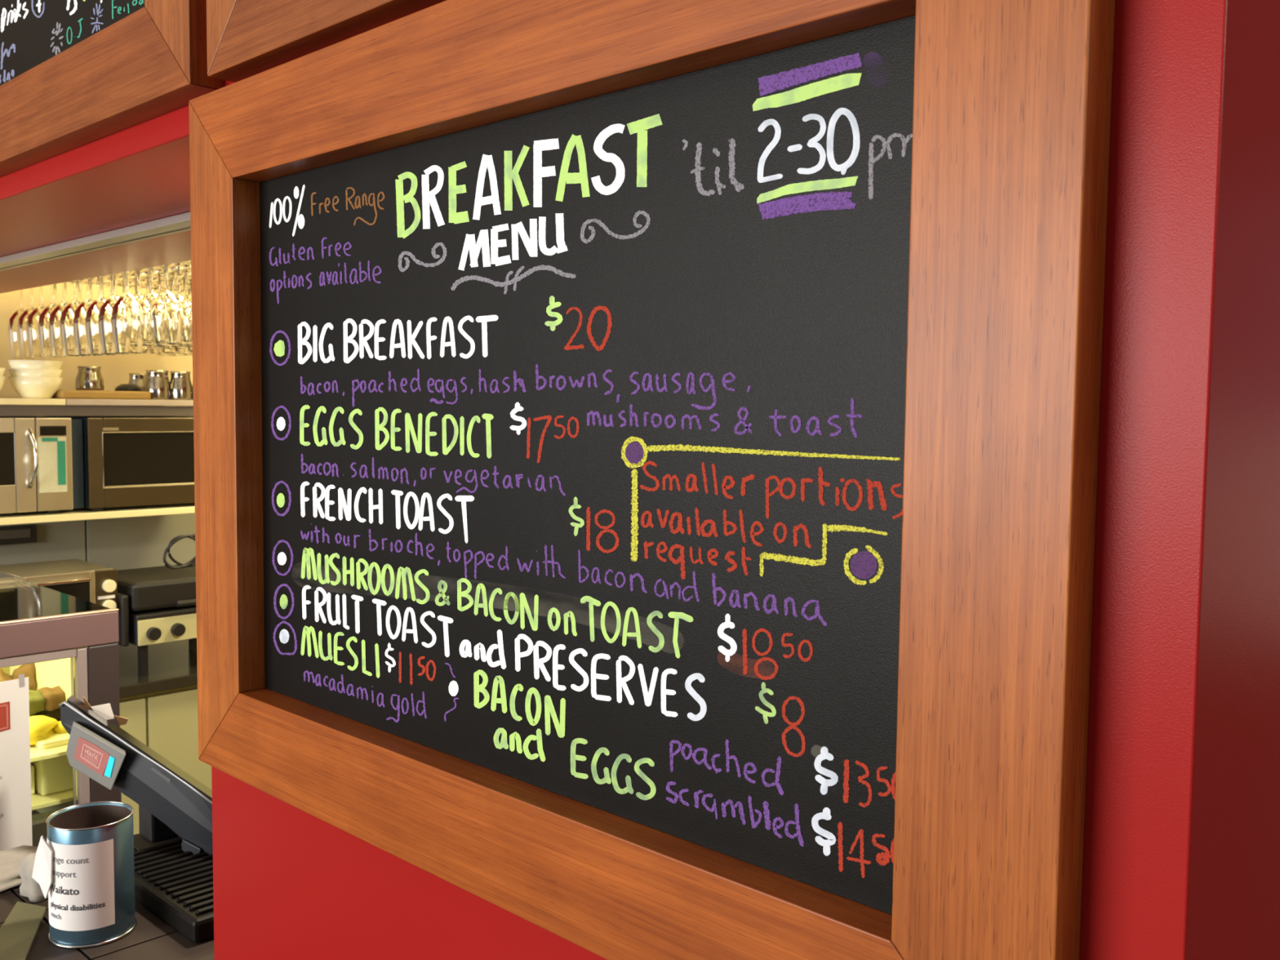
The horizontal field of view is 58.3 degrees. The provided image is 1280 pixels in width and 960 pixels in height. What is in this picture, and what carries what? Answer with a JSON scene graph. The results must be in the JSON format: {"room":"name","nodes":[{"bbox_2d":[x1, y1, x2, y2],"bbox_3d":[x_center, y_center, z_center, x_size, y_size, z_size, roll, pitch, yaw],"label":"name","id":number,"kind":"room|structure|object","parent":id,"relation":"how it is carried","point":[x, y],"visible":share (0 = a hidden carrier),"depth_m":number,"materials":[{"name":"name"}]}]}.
{"room":"eatery","nodes":[
{"label":"eatery","id":0,"kind":"room"},
{"bbox_2d":[0,104,191,293],"bbox_3d":[-1.341,-0.987,2.485,2.865,0.990,0.556,4,5,44],"label":"bulkhead","id":1,"kind":"structure","parent":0,"point":[140,173],"depth_m":1.81,"materials":[{"name":"red paint"}]},
{"bbox_2d":[0,212,191,271],"bbox_3d":[-1.288,-0.482,2.466,2.702,0.014,0.063,4,5,44],"label":"light fixture","id":2,"kind":"object","parent":1,"relation":"attached to","point":[180,223],"visible":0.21,"depth_m":2.20,"materials":[{"name":"metal"}]},
{"bbox_2d":[0,0,224,177],"bbox_3d":[-0.865,-0.843,1.620,1.080,0.758,0.040,4,5,44],"label":"menu board","id":3,"kind":"object","parent":1,"relation":"attached to","point":[74,73],"visible":0.99,"depth_m":1.47,"materials":[{"name":"brown wood"}]},
{"bbox_2d":[0,262,195,570],"bbox_3d":[-1.690,-0.141,4.104,0.115,2.900,3.600,4,5,44],"label":"wall","id":4,"kind":"structure","parent":0,"point":[132,542],"depth_m":3.89,"materials":[{"name":"paint"}]},
{"bbox_2d":[0,524,36,545],"bbox_3d":[-2.028,0.177,3.675,0.022,0.058,0.173,4,5,44],"label":"wall socket","id":5,"kind":"object","parent":4,"relation":"attached to","point":[20,534],"visible":1,"depth_m":3.69,"materials":[{"name":"plastic"}]},
{"bbox_2d":[0,398,193,416],"bbox_3d":[-1.754,-0.229,3.591,0.482,0.050,0.771,4,5,44],"label":"wall shelf","id":6,"kind":"object","parent":4,"relation":"attached to","point":[8,406],"visible":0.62,"depth_m":3.40,"materials":[{"name":"wood"}]},
{"bbox_2d":[8,376,62,398],"bbox_3d":[-1.778,-0.271,3.376,0.144,0.062,0.144,4,5,44],"label":"bowl","id":7,"kind":"object","parent":6,"relation":"on","point":[25,387],"visible":0.96,"depth_m":3.33,"materials":[{"name":"ceramic"}]},
{"bbox_2d":[8,368,62,377],"bbox_3d":[-1.777,-0.295,3.374,0.144,0.062,0.144,4,5,44],"label":"bowl","id":8,"kind":"object","parent":7,"relation":"on","point":[24,372],"visible":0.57,"depth_m":3.32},
{"bbox_2d":[7,360,62,368],"bbox_3d":[-1.777,-0.319,3.373,0.144,0.062,0.144,4,5,44],"label":"bowl","id":9,"kind":"object","parent":8,"relation":"on","point":[37,364],"visible":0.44,"depth_m":3.32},
{"bbox_2d":[51,390,151,399],"bbox_3d":[-1.683,-0.262,3.534,0.220,0.026,0.262,4,5,44],"label":"chopping board","id":10,"kind":"object","parent":6,"relation":"on","point":[68,394],"visible":0.74,"depth_m":3.44,"materials":[{"name":"brown wood"}]},
{"bbox_2d":[75,366,104,390],"bbox_3d":[-1.690,-0.312,3.525,0.080,0.072,0.107,-1,4,-17],"label":"milk jug","id":11,"kind":"object","parent":10,"relation":"on","point":[88,378],"visible":0.98,"depth_m":3.48,"materials":[{"name":"metal"}]},
{"bbox_2d":[114,383,142,391],"bbox_3d":[-1.627,-0.294,3.647,0.084,0.022,0.084,4,5,44],"label":"lid","id":12,"kind":"object","parent":10,"relation":"on","point":[123,387],"visible":0.88,"depth_m":3.62,"materials":[{"name":"black plastic"}]},
{"bbox_2d":[128,373,146,391],"bbox_3d":[-1.651,-0.308,3.782,0.072,0.085,0.097,-1,4,-17],"label":"milk jug","id":13,"kind":"object","parent":6,"relation":"on","point":[138,379],"visible":0.39,"depth_m":3.74,"materials":[{"name":"metal"}]},
{"bbox_2d":[143,369,170,399],"bbox_3d":[-1.520,-0.299,3.616,0.080,0.092,0.107,-1,4,-17],"label":"milk jug","id":14,"kind":"object","parent":6,"relation":"on","point":[157,381],"visible":0.96,"depth_m":3.57,"materials":[{"name":"metal"}]},
{"bbox_2d":[169,371,192,399],"bbox_3d":[-1.460,-0.300,3.648,0.072,0.090,0.097,-1,4,-17],"label":"milk jug","id":15,"kind":"object","parent":6,"relation":"on","point":[181,388],"visible":0.98,"depth_m":3.61,"materials":[{"name":"metal"}]},
{"bbox_2d":[0,502,195,525],"bbox_3d":[-1.751,0.091,3.606,0.500,0.020,0.771,4,5,44],"label":"wall shelf","id":16,"kind":"object","parent":4,"relation":"attached to","point":[82,513],"visible":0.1,"depth_m":3.42,"materials":[{"name":"wood"}]},
{"bbox_2d":[0,416,73,514],"bbox_3d":[-1.871,-0.044,3.354,0.400,0.280,0.289,4,5,44],"label":"microwave oven","id":17,"kind":"object","parent":16,"relation":"on","point":[36,466],"visible":0.99,"depth_m":3.27,"materials":[{"name":"silver metal"}]},
{"bbox_2d":[44,416,194,511],"bbox_3d":[-1.601,-0.062,3.662,0.362,0.280,0.525,4,5,44],"label":"microwave oven","id":18,"kind":"object","parent":16,"relation":"on","point":[117,461],"visible":0.71,"depth_m":3.48,"materials":[{"name":"silver metal"}]},
{"bbox_2d":[211,0,1279,959],"bbox_3d":[0.638,0.041,1.756,1.109,2.900,2.167,4,5,44],"label":"wall","id":19,"kind":"structure","parent":0,"point":[1181,858],"depth_m":0.62,"materials":[{"name":"red paint"}]},
{"bbox_2d":[206,0,445,82],"bbox_3d":[-0.060,-0.783,0.849,1.070,0.758,0.040,4,5,44],"label":"menu board","id":20,"kind":"object","parent":19,"relation":"attached to","point":[246,38],"visible":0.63,"depth_m":1.13,"materials":[{"name":"brown wood"}]},
{"bbox_2d":[188,0,1115,959],"bbox_3d":[-0.129,-0.023,0.963,1.018,0.749,0.033,4,5,44],"label":"menu board","id":21,"kind":"object","parent":19,"relation":"attached to","point":[708,458],"visible":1,"depth_m":0.83,"materials":[{"name":"brown wood"}]},
{"bbox_3d":[0.254,1.567,1.355,9.000,0.100,13.000,4,5,44],"label":"floor","id":22,"kind":"structure","parent":0,"visible":0},
{"bbox_2d":[0,577,121,846],"bbox_3d":[-1.410,0.840,2.109,0.581,1.213,0.677,4,5,44],"label":"display cabinet","id":23,"kind":"object","parent":22,"relation":"on","point":[71,642],"visible":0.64,"depth_m":2.10,"materials":[{"name":"metal"}]},
{"bbox_2d":[0,667,12,681],"bbox_3d":[-1.323,0.413,2.358,0.068,0.065,0.069,1,4,1],"label":"bread loaf","id":24,"kind":"object","parent":23,"relation":"on","point":[4,677],"visible":0.34,"depth_m":2.36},
{"bbox_2d":[0,673,32,851],"bbox_3d":[-1.132,0.503,1.946,0.002,0.326,0.184,4,5,44],"label":"paper sign","id":25,"kind":"object","parent":23,"relation":"attached to","point":[15,803],"visible":0.99,"depth_m":1.99,"materials":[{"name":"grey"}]},
{"bbox_2d":[11,662,36,690],"bbox_3d":[-1.286,0.411,2.394,0.066,0.066,0.069,1,4,11],"label":"bread loaf","id":26,"kind":"object","parent":23,"relation":"on","point":[28,669],"visible":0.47,"depth_m":2.38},
{"bbox_2d":[30,764,35,795],"bbox_3d":[-1.196,0.557,2.166,0.140,0.055,0.055,4,5,44],"label":"tub","id":27,"kind":"object","parent":23,"relation":"on","point":[33,788],"visible":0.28,"depth_m":2.13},
{"bbox_2d":[28,689,46,715],"bbox_3d":[-1.198,0.432,2.256,0.063,0.044,0.063,2,4,20],"label":"mound","id":28,"kind":"object","parent":23,"relation":"on","point":[37,701],"visible":0.48,"depth_m":2.24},
{"bbox_2d":[29,715,58,745],"bbox_3d":[-1.174,0.472,2.159,0.108,0.048,0.146,4,5,44],"label":"cheese block","id":29,"kind":"object","parent":23,"relation":"on","point":[41,727],"visible":0.5,"depth_m":2.15,"materials":[{"name":"food"}]},
{"bbox_2d":[29,707,60,721],"bbox_3d":[-1.457,0.463,2.125,0.390,0.004,0.647,4,5,44],"label":"shelf","id":30,"kind":"object","parent":23,"relation":"attached to","point":[55,713],"depth_m":2.25,"materials":[{"name":"glass"}]},
{"bbox_2d":[30,744,67,762],"bbox_3d":[-1.421,0.502,2.093,0.490,0.008,0.647,4,5,44],"label":"shelf","id":31,"kind":"object","parent":23,"relation":"attached to","point":[36,754],"depth_m":2.11,"materials":[{"name":"wood"}]},
{"bbox_2d":[36,685,66,711],"bbox_3d":[-1.170,0.432,2.280,0.064,0.041,0.064,4,5,44],"label":"mound","id":32,"kind":"object","parent":23,"relation":"on","point":[55,695],"visible":0.69,"depth_m":2.26,"materials":[{"name":"food"}]},
{"bbox_2d":[30,732,73,795],"bbox_3d":[-1.137,0.533,2.197,0.140,0.100,0.065,4,5,44],"label":"tub","id":33,"kind":"object","parent":23,"relation":"on","point":[54,775],"visible":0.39,"depth_m":2.14,"materials":[{"name":"plastic"}]},
{"bbox_2d":[31,789,73,810],"bbox_3d":[-1.422,0.591,2.099,0.490,0.008,0.647,4,5,44],"label":"shelf","id":34,"kind":"object","parent":23,"relation":"attached to","point":[38,801],"depth_m":2.12,"materials":[{"name":"wood"}]},
{"bbox_2d":[53,720,66,733],"bbox_3d":[-1.107,0.473,2.228,0.079,0.038,0.074,4,5,44],"label":"cheese block","id":35,"kind":"object","parent":23,"relation":"on","point":[59,728],"visible":0.19,"depth_m":2.19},
{"bbox_2d":[0,833,214,959],"bbox_3d":[-0.604,1.029,1.720,0.522,0.905,1.620,4,5,44],"label":"countertop","id":36,"kind":"structure","parent":22,"relation":"on","point":[152,938],"depth_m":1.47,"materials":[{"name":"tile"}]},
{"bbox_2d":[0,844,37,892],"bbox_3d":[-0.924,0.565,1.669,0.139,0.020,0.134,4,5,44],"label":"crumpled tissue","id":37,"kind":"object","parent":36,"relation":"on","point":[10,859],"visible":0.45,"depth_m":1.66,"materials":[{"name":"paper"}]},
{"bbox_2d":[0,901,46,959],"bbox_3d":[-0.787,0.590,1.425,0.053,0.006,0.318,0,4,-15],"label":"folder","id":38,"kind":"object","parent":36,"relation":"on","point":[18,933],"visible":1,"depth_m":1.49,"materials":[{"name":"paper"}]},
{"bbox_2d":[18,853,48,902],"bbox_3d":[-0.836,0.551,1.606,0.054,0.057,0.054,4,5,44],"label":"crumpled tissue","id":39,"kind":"object","parent":36,"relation":"on","point":[29,887],"visible":0.34,"depth_m":1.59,"materials":[{"name":"paper"}]},
{"bbox_2d":[45,800,137,948],"bbox_3d":[-0.714,0.512,1.494,0.105,0.154,0.105,4,5,44],"label":"can","id":40,"kind":"object","parent":36,"relation":"on","point":[91,892],"visible":1,"depth_m":1.46,"materials":[{"name":"blue metal"}]},
{"bbox_2d":[31,835,53,898],"bbox_3d":[-0.758,0.490,1.453,0.038,0.082,0.005,3,4,26],"label":"receipt","id":41,"kind":"object","parent":40,"relation":"attached to","point":[43,862],"visible":1,"depth_m":1.45,"materials":[{"name":"white paper"}]},
{"bbox_2d":[52,870,75,878],"bbox_3d":[-0.737,0.497,1.452,0.057,0.009,0.009,3,4,29],"label":"print","id":42,"kind":"object","parent":40,"relation":"on","point":[55,873],"depth_m":1.44,"materials":[{"name":"grey"}]},
{"bbox_2d":[50,883,78,894],"bbox_3d":[-0.730,0.517,1.449,0.047,0.010,0.006,2,4,18],"label":"print","id":43,"kind":"object","parent":40,"relation":"on","point":[55,888],"depth_m":1.44,"materials":[{"name":"black"}]},
{"bbox_2d":[53,857,88,864],"bbox_3d":[-0.725,0.479,1.447,0.059,0.011,0.009,2,4,13],"label":"print","id":44,"kind":"object","parent":40,"relation":"on","point":[56,860],"depth_m":1.44,"materials":[{"name":"grey"}]},
{"bbox_2d":[50,901,105,911],"bbox_3d":[-0.715,0.540,1.452,0.069,0.009,0.013,1,4,0],"label":"print","id":45,"kind":"object","parent":40,"relation":"attached to","point":[55,905],"depth_m":1.45,"materials":[{"name":"black"}]},
{"bbox_2d":[58,694,213,854],"bbox_3d":[-0.760,0.456,1.778,0.484,0.250,0.169,2,4,18],"label":"screen","id":46,"kind":"object","parent":36,"relation":"on","point":[172,802],"visible":0.96,"depth_m":1.70,"materials":[{"name":"plastic"}]},
{"bbox_2d":[80,743,103,768],"bbox_3d":[-0.814,0.411,1.704,0.042,0.035,0.001,2,4,18],"label":"print","id":47,"kind":"object","parent":46,"relation":"attached to","point":[91,754],"depth_m":1.70},
{"bbox_2d":[91,702,114,719],"bbox_3d":[-0.871,0.376,1.860,0.046,0.026,0.012,1,4,6],"label":"paper slip","id":48,"kind":"object","parent":46,"relation":"on","point":[105,711],"visible":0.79,"depth_m":1.86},
{"bbox_2d":[104,755,114,777],"bbox_3d":[-0.784,0.424,1.695,0.019,0.033,0.001,2,4,16],"label":"light","id":49,"kind":"object","parent":46,"relation":"attached to","point":[108,760],"depth_m":1.70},
{"bbox_2d":[114,715,128,725],"bbox_3d":[-0.836,0.388,1.849,0.028,0.015,0.002,2,4,16],"label":"paper slip","id":50,"kind":"object","parent":46,"relation":"on","point":[122,721],"visible":1,"depth_m":1.85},
{"bbox_2d":[133,838,213,942],"bbox_3d":[-0.560,0.561,1.669,0.285,0.036,0.315,4,5,44],"label":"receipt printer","id":51,"kind":"object","parent":36,"relation":"on","point":[174,884],"visible":0.39,"depth_m":1.56,"materials":[{"name":"plastic"}]},
{"bbox_2d":[118,639,212,834],"bbox_3d":[-1.485,0.924,3.611,0.974,0.844,2.490,4,5,44],"label":"cabinet","id":52,"kind":"object","parent":22,"relation":"on","point":[160,707],"visible":0.14,"depth_m":3.15,"materials":[{"name":"silver metal"},{"name":"cream painted laminate"}]},
{"bbox_2d":[0,559,119,661],"bbox_3d":[-1.582,0.385,3.095,0.300,0.297,0.239,4,5,44],"label":"toaster oven","id":53,"kind":"object","parent":52,"relation":"on","point":[96,584],"visible":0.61,"depth_m":3.04,"materials":[{"name":"silver metal"}]},
{"bbox_2d":[117,564,196,675],"bbox_3d":[-1.348,0.395,3.277,0.328,0.258,0.348,4,5,44],"label":"press","id":54,"kind":"object","parent":52,"relation":"on","point":[156,604],"visible":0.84,"depth_m":3.13,"materials":[{"name":"black metal"}]},
{"bbox_2d":[163,533,195,568],"bbox_3d":[-1.306,0.204,3.283,0.032,0.096,0.132,4,5,44],"label":"power cable","id":55,"kind":"object","parent":54,"relation":"on","point":[192,562],"visible":0.69,"depth_m":3.26,"materials":[{"name":"black plastic"}]},
{"bbox_2d":[118,639,197,697],"bbox_3d":[-1.480,0.518,3.584,0.974,0.030,2.490,4,5,44],"label":"countertop","id":56,"kind":"structure","parent":52,"relation":"on","point":[171,664],"depth_m":3.21,"materials":[{"name":"grey metal"}]},
{"bbox_3d":[-0.275,-1.188,3.509,2.764,0.100,2.411,4,5,44],"label":"ceiling","id":57,"kind":"structure","parent":0,"visible":0},
{"bbox_2d":[66,262,191,293],"bbox_3d":[-1.290,-0.865,3.296,1.270,0.540,0.650,4,5,44],"label":"glass rack","id":58,"kind":"object","parent":57,"relation":"hanging from","point":[181,273],"visible":0.12,"depth_m":3.52,"materials":[{"name":"silver metal"}]},
{"bbox_2d":[6,289,37,359],"bbox_3d":[-1.898,-0.504,3.521,0.084,0.264,0.084,-2,5,-39],"label":"wine glass","id":59,"kind":"object","parent":58,"relation":"hanging from","point":[17,311],"visible":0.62,"depth_m":3.51,"materials":[{"name":"white"}]},
{"bbox_2d":[17,288,47,358],"bbox_3d":[-1.835,-0.500,3.461,0.083,0.264,0.083,0,4,-3],"label":"wine glass","id":60,"kind":"object","parent":58,"relation":"hanging from","point":[24,313],"visible":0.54,"depth_m":3.44,"materials":[{"name":"white"}]},
{"bbox_2d":[26,286,57,358],"bbox_3d":[-1.773,-0.495,3.398,0.084,0.264,0.084,-3,5,-43],"label":"wine glass","id":61,"kind":"object","parent":58,"relation":"hanging from","point":[37,308],"visible":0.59,"depth_m":3.38,"materials":[{"name":"white"}]},
{"bbox_2d":[37,284,69,357],"bbox_3d":[-1.709,-0.490,3.338,0.083,0.264,0.083,0,4,-11],"label":"wine glass","id":62,"kind":"object","parent":58,"relation":"hanging from","point":[49,306],"visible":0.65,"depth_m":3.32,"materials":[{"name":"white"}]},
{"bbox_2d":[42,284,70,348],"bbox_3d":[-1.815,-0.524,3.563,0.080,0.225,0.080,2,4,15],"label":"wine glass","id":63,"kind":"object","parent":58,"relation":"hanging from","point":[51,308],"visible":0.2,"depth_m":3.56,"materials":[{"name":"white"}]},
{"bbox_2d":[48,282,80,356],"bbox_3d":[-1.645,-0.485,3.277,0.084,0.264,0.084,2,4,19],"label":"wine glass","id":64,"kind":"object","parent":58,"relation":"hanging from","point":[60,304],"visible":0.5,"depth_m":3.26,"materials":[{"name":"white"}]},
{"bbox_2d":[54,281,81,351],"bbox_3d":[-1.753,-0.514,3.501,0.084,0.236,0.084,1,4,5],"label":"wine glass","id":65,"kind":"object","parent":58,"relation":"hanging from","point":[63,307],"visible":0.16,"depth_m":3.49,"materials":[{"name":"white"}]},
{"bbox_2d":[59,280,92,355],"bbox_3d":[-1.583,-0.481,3.216,0.084,0.264,0.084,0,4,-3],"label":"wine glass","id":66,"kind":"object","parent":58,"relation":"hanging from","point":[63,316],"visible":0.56,"depth_m":3.19,"materials":[{"name":"white"}]},
{"bbox_2d":[66,280,93,351],"bbox_3d":[-1.688,-0.508,3.442,0.085,0.238,0.085,-2,4,-30],"label":"wine glass","id":67,"kind":"object","parent":58,"relation":"hanging from","point":[75,305],"visible":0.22,"depth_m":3.42,"materials":[{"name":"white"}]},
{"bbox_2d":[68,280,94,349],"bbox_3d":[-1.778,-0.530,3.645,0.079,0.223,0.079,1,4,5],"label":"wine glass","id":68,"kind":"object","parent":58,"relation":"hanging from","point":[71,316],"visible":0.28,"depth_m":3.62,"materials":[{"name":"white"}]},
{"bbox_2d":[72,277,105,355],"bbox_3d":[-1.518,-0.476,3.156,0.081,0.264,0.081,-2,5,-39],"label":"wine glass","id":69,"kind":"object","parent":58,"relation":"hanging from","point":[76,316],"visible":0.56,"depth_m":3.14,"materials":[{"name":"white"}]},
{"bbox_2d":[79,278,99,350],"bbox_3d":[-1.626,-0.503,3.380,0.085,0.238,0.085,3,5,32],"label":"wine glass","id":70,"kind":"object","parent":58,"relation":"hanging from","point":[87,304],"visible":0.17,"depth_m":3.37,"materials":[{"name":"white"}]},
{"bbox_2d":[79,278,106,351],"bbox_3d":[-1.715,-0.519,3.584,0.084,0.235,0.084,-2,5,-38],"label":"wine glass","id":71,"kind":"object","parent":58,"relation":"hanging from","point":[82,314],"visible":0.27,"depth_m":3.56,"materials":[{"name":"white"}]},
{"bbox_2d":[84,275,112,346],"bbox_3d":[-1.564,-0.502,3.318,0.082,0.230,0.082,0,4,-6],"label":"wine glass","id":72,"kind":"object","parent":58,"relation":"hanging from","point":[110,341],"visible":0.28,"depth_m":3.31,"materials":[{"name":"white"}]},
{"bbox_2d":[89,275,111,351],"bbox_3d":[-1.651,-0.515,3.524,0.083,0.234,0.083,-2,5,-33],"label":"wine glass","id":73,"kind":"object","parent":58,"relation":"hanging from","point":[94,313],"visible":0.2,"depth_m":3.51,"materials":[{"name":"white"}]},
{"bbox_2d":[84,275,118,355],"bbox_3d":[-1.454,-0.471,3.096,0.082,0.264,0.082,-2,5,-36],"label":"wine glass","id":74,"kind":"object","parent":58,"relation":"hanging from","point":[89,310],"visible":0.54,"depth_m":3.08,"materials":[{"name":"white"}]},
{"bbox_2d":[96,274,125,343],"bbox_3d":[-1.500,-0.500,3.257,0.080,0.224,0.080,-1,4,-23],"label":"wine glass","id":75,"kind":"object","parent":58,"relation":"hanging from","point":[123,335],"visible":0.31,"depth_m":3.25,"materials":[{"name":"white"}]},
{"bbox_2d":[103,280,124,351],"bbox_3d":[-1.695,-0.530,3.688,0.081,0.226,0.081,1,4,12],"label":"wine glass","id":76,"kind":"object","parent":58,"relation":"hanging from","point":[120,316],"visible":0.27,"depth_m":3.68,"materials":[{"name":"white"}]},
{"bbox_2d":[102,274,126,349],"bbox_3d":[-1.585,-0.512,3.465,0.082,0.231,0.082,-1,4,-18],"label":"wine glass","id":77,"kind":"object","parent":58,"relation":"hanging from","point":[106,312],"visible":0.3,"depth_m":3.44,"materials":[{"name":"white"}]},
{"bbox_2d":[97,273,132,354],"bbox_3d":[-1.390,-0.467,3.035,0.083,0.264,0.083,1,4,12],"label":"wine glass","id":78,"kind":"object","parent":58,"relation":"hanging from","point":[129,323],"visible":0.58,"depth_m":3.02,"materials":[{"name":"white"}]},
{"bbox_2d":[110,271,138,345],"bbox_3d":[-1.435,-0.493,3.199,0.082,0.230,0.082,3,5,34],"label":"wine glass","id":79,"kind":"object","parent":58,"relation":"hanging from","point":[126,298],"visible":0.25,"depth_m":3.19,"materials":[{"name":"white"}]},
{"bbox_2d":[113,272,137,346],"bbox_3d":[-1.524,-0.510,3.402,0.080,0.224,0.080,-1,4,-29],"label":"wine glass","id":80,"kind":"object","parent":58,"relation":"hanging from","point":[125,282],"visible":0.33,"depth_m":3.39,"materials":[{"name":"white"}]},
{"bbox_2d":[115,277,136,350],"bbox_3d":[-1.631,-0.525,3.628,0.081,0.227,0.081,-1,4,-28],"label":"wine glass","id":81,"kind":"object","parent":58,"relation":"hanging from","point":[134,348],"visible":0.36,"depth_m":3.62,"materials":[{"name":"white"}]},
{"bbox_2d":[111,271,144,353],"bbox_3d":[-1.329,-0.462,2.973,0.080,0.264,0.080,-3,5,-39],"label":"wine glass","id":82,"kind":"object","parent":58,"relation":"hanging from","point":[141,329],"visible":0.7,"depth_m":2.96,"materials":[{"name":"white"}]},
{"bbox_2d":[123,275,149,352],"bbox_3d":[-1.566,-0.516,3.568,0.084,0.236,0.084,1,4,11],"label":"wine glass","id":83,"kind":"object","parent":58,"relation":"hanging from","point":[135,282],"visible":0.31,"depth_m":3.56,"materials":[{"name":"white"}]},
{"bbox_2d":[123,269,152,342],"bbox_3d":[-1.371,-0.490,3.138,0.081,0.227,0.081,3,5,34],"label":"wine glass","id":84,"kind":"object","parent":58,"relation":"hanging from","point":[137,295],"visible":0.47,"depth_m":3.13,"materials":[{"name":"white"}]},
{"bbox_2d":[126,269,151,346],"bbox_3d":[-1.461,-0.505,3.341,0.080,0.226,0.080,2,4,25],"label":"wine glass","id":85,"kind":"object","parent":58,"relation":"hanging from","point":[138,300],"visible":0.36,"depth_m":3.33,"materials":[{"name":"white"}]},
{"bbox_2d":[134,273,160,350],"bbox_3d":[-1.503,-0.514,3.508,0.082,0.230,0.082,-2,4,-30],"label":"wine glass","id":86,"kind":"object","parent":58,"relation":"hanging from","point":[157,314],"visible":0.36,"depth_m":3.50,"materials":[{"name":"white"}]},
{"bbox_2d":[137,282,159,351],"bbox_3d":[-1.592,-0.530,3.712,0.081,0.228,0.081,0,4,-9],"label":"wine glass","id":87,"kind":"object","parent":58,"relation":"hanging from","point":[145,311],"visible":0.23,"depth_m":3.70,"materials":[{"name":"white"}]},
{"bbox_2d":[136,267,164,345],"bbox_3d":[-1.397,-0.500,3.280,0.081,0.226,0.081,0,4,-4],"label":"wine glass","id":88,"kind":"object","parent":58,"relation":"hanging from","point":[150,300],"visible":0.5,"depth_m":3.27,"materials":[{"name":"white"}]},
{"bbox_2d":[136,266,168,341],"bbox_3d":[-1.309,-0.486,3.076,0.080,0.224,0.080,-1,4,-25],"label":"wine glass","id":89,"kind":"object","parent":58,"relation":"hanging from","point":[150,293],"visible":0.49,"depth_m":3.07,"materials":[{"name":"white"}]},
{"bbox_2d":[145,271,173,347],"bbox_3d":[-1.442,-0.511,3.444,0.080,0.226,0.080,-3,5,-44],"label":"wine glass","id":90,"kind":"object","parent":58,"relation":"hanging from","point":[170,315],"visible":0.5,"depth_m":3.44,"materials":[{"name":"white"}]},
{"bbox_2d":[145,279,173,354],"bbox_3d":[-1.529,-0.521,3.651,0.085,0.237,0.085,2,4,21],"label":"wine glass","id":91,"kind":"object","parent":58,"relation":"hanging from","point":[170,349],"visible":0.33,"depth_m":3.64,"materials":[{"name":"white"}]},
{"bbox_2d":[152,265,179,346],"bbox_3d":[-1.332,-0.492,3.221,0.083,0.232,0.083,4,5,42],"label":"wine glass","id":92,"kind":"object","parent":58,"relation":"hanging from","point":[166,299],"visible":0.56,"depth_m":3.21,"materials":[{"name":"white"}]},
{"bbox_2d":[150,264,183,343],"bbox_3d":[-1.245,-0.477,3.016,0.083,0.233,0.083,3,5,33],"label":"wine glass","id":93,"kind":"object","parent":58,"relation":"hanging from","point":[166,292],"visible":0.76,"depth_m":3.00,"materials":[{"name":"white"}]},
{"bbox_2d":[154,284,179,355],"bbox_3d":[-1.573,-0.532,3.815,0.084,0.237,0.084,1,4,7],"label":"wine glass","id":94,"kind":"object","parent":58,"relation":"hanging from","point":[166,285],"visible":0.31,"depth_m":3.81,"materials":[{"name":"white"}]},
{"bbox_2d":[157,277,184,353],"bbox_3d":[-1.466,-0.516,3.589,0.084,0.236,0.084,3,4,27],"label":"wine glass","id":95,"kind":"object","parent":58,"relation":"hanging from","point":[171,309],"visible":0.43,"depth_m":3.58,"materials":[{"name":"white"}]},
{"bbox_2d":[159,269,188,349],"bbox_3d":[-1.376,-0.504,3.386,0.082,0.231,0.082,-2,5,-34],"label":"wine glass","id":96,"kind":"object","parent":58,"relation":"hanging from","point":[184,313],"visible":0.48,"depth_m":3.38,"materials":[{"name":"white"}]},
{"bbox_2d":[164,262,192,345],"bbox_3d":[-1.270,-0.489,3.159,0.082,0.230,0.082,0,4,-15],"label":"wine glass","id":97,"kind":"object","parent":58,"relation":"hanging from","point":[180,296],"visible":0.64,"depth_m":3.15,"materials":[{"name":"white"}]},
{"bbox_2d":[167,283,192,355],"bbox_3d":[-1.508,-0.527,3.756,0.085,0.238,0.085,2,4,25],"label":"wine glass","id":98,"kind":"object","parent":58,"relation":"hanging from","point":[177,283],"visible":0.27,"depth_m":3.75,"materials":[{"name":"white"}]},
{"bbox_2d":[171,267,192,346],"bbox_3d":[-1.315,-0.501,3.323,0.081,0.227,0.081,4,5,41],"label":"wine glass","id":99,"kind":"object","parent":58,"relation":"hanging from","point":[174,316],"visible":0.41,"depth_m":3.30,"materials":[{"name":"white"}]},
{"bbox_2d":[171,275,192,351],"bbox_3d":[-1.401,-0.513,3.530,0.083,0.234,0.083,-1,4,-24],"label":"wine glass","id":100,"kind":"object","parent":58,"relation":"hanging from","point":[185,308],"visible":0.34,"depth_m":3.52,"materials":[{"name":"white"}]},
{"bbox_2d":[177,260,191,341],"bbox_3d":[-1.207,-0.487,3.098,0.079,0.222,0.079,-1,4,-28],"label":"wine glass","id":101,"kind":"object","parent":58,"relation":"hanging from","point":[188,295],"visible":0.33,"depth_m":3.08,"materials":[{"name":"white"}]},
{"bbox_2d":[177,281,192,355],"bbox_3d":[-1.446,-0.523,3.694,0.084,0.236,0.084,-2,4,-31],"label":"wine glass","id":102,"kind":"object","parent":58,"relation":"hanging from","point":[189,282],"visible":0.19,"depth_m":3.69,"materials":[{"name":"white"}]},
{"bbox_2d":[186,267,192,344],"bbox_3d":[-1.250,-0.498,3.263,0.079,0.222,0.079,-3,5,-43],"label":"wine glass","id":103,"kind":"object","parent":58,"relation":"hanging from","point":[188,318],"visible":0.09,"depth_m":3.24,"materials":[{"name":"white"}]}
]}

